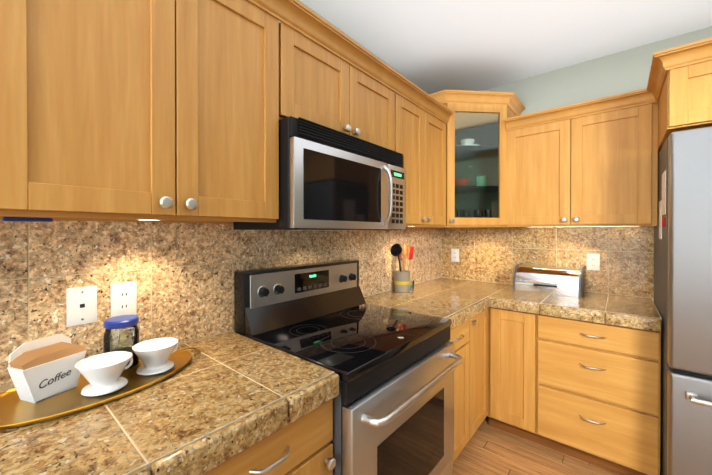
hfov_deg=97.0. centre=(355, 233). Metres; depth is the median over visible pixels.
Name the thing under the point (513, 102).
crown molding
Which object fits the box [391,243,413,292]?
utensil crock
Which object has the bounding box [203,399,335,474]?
base cabinet
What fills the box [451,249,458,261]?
electrical outlet
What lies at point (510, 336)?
base cabinet
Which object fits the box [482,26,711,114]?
wall
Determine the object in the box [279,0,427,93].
wall
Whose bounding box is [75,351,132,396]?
front dripper
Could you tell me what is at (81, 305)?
phone jack
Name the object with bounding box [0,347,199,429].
tray
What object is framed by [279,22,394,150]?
upper cabinet
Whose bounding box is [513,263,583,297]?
roll-top breadbox
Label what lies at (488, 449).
floor
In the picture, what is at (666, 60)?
crown molding
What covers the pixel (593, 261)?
electrical outlet
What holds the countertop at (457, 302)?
on the base cabinet at (586, 391)
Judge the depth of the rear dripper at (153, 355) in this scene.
0.95 m
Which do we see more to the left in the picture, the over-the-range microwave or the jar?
the jar
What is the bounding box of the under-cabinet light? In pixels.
[2,217,52,221]
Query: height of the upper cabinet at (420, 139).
0.735 m
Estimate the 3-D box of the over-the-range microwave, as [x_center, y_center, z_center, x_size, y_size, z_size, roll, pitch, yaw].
[-0.113,-0.214,1.499,0.454,0.402,0.756,0,0,40]
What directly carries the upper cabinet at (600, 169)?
attached to the wall at (625, 71)
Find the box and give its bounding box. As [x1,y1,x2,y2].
[7,334,85,403]
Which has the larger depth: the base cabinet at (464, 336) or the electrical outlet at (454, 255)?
the electrical outlet at (454, 255)
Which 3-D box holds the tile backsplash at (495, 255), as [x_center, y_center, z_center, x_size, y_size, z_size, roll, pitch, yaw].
[1.359,0.200,2.478,1.462,0.510,0.012,0,0,40]
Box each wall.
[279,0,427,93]
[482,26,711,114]
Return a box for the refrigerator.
[654,126,711,474]
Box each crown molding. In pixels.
[247,0,452,123]
[429,90,524,115]
[504,37,711,130]
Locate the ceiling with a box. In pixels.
[300,0,711,93]
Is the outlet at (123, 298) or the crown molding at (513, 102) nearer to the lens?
the outlet at (123, 298)
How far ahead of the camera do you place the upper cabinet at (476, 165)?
2.33 m
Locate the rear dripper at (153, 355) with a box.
[132,337,177,375]
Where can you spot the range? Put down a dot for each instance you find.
(393, 401)
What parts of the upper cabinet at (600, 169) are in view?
under-cabinet light strip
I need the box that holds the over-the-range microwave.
[233,116,405,230]
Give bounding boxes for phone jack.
[66,286,96,326]
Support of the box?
on the tray
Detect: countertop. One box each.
[0,331,338,474]
[364,277,661,331]
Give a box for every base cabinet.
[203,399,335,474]
[449,315,476,461]
[477,310,484,428]
[485,307,536,442]
[537,314,660,474]
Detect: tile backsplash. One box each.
[0,219,440,390]
[441,226,653,301]
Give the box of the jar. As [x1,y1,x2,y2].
[103,315,138,368]
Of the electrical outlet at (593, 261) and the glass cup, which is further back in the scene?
the glass cup
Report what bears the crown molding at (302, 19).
attached to the upper cabinet at (318, 84)
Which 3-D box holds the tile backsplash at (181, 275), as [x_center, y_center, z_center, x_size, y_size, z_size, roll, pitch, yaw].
[-0.287,0.204,1.659,0.012,0.510,3.380,0,0,40]
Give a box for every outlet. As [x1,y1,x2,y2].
[111,281,136,316]
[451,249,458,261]
[587,254,599,270]
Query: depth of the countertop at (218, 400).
0.72 m
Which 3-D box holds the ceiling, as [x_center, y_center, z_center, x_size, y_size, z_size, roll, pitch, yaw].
[0.460,-1.263,-0.016,3.500,0.100,5.180,0,0,40]
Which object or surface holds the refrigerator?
on the floor
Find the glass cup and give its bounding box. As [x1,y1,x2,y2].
[410,280,413,289]
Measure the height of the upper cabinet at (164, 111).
0.735 m
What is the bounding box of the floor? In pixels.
[453,416,618,474]
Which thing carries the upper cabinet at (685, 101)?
attached to the wall at (625, 71)
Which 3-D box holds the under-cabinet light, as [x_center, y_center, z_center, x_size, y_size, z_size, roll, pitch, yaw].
[-0.774,-0.032,0.743,0.060,0.008,0.080,0,0,40]
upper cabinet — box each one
[0,0,278,223]
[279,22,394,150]
[395,93,445,226]
[406,103,517,227]
[507,102,657,227]
[658,60,711,153]
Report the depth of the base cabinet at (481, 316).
2.01 m
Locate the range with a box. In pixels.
[234,259,462,474]
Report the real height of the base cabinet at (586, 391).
0.840 m

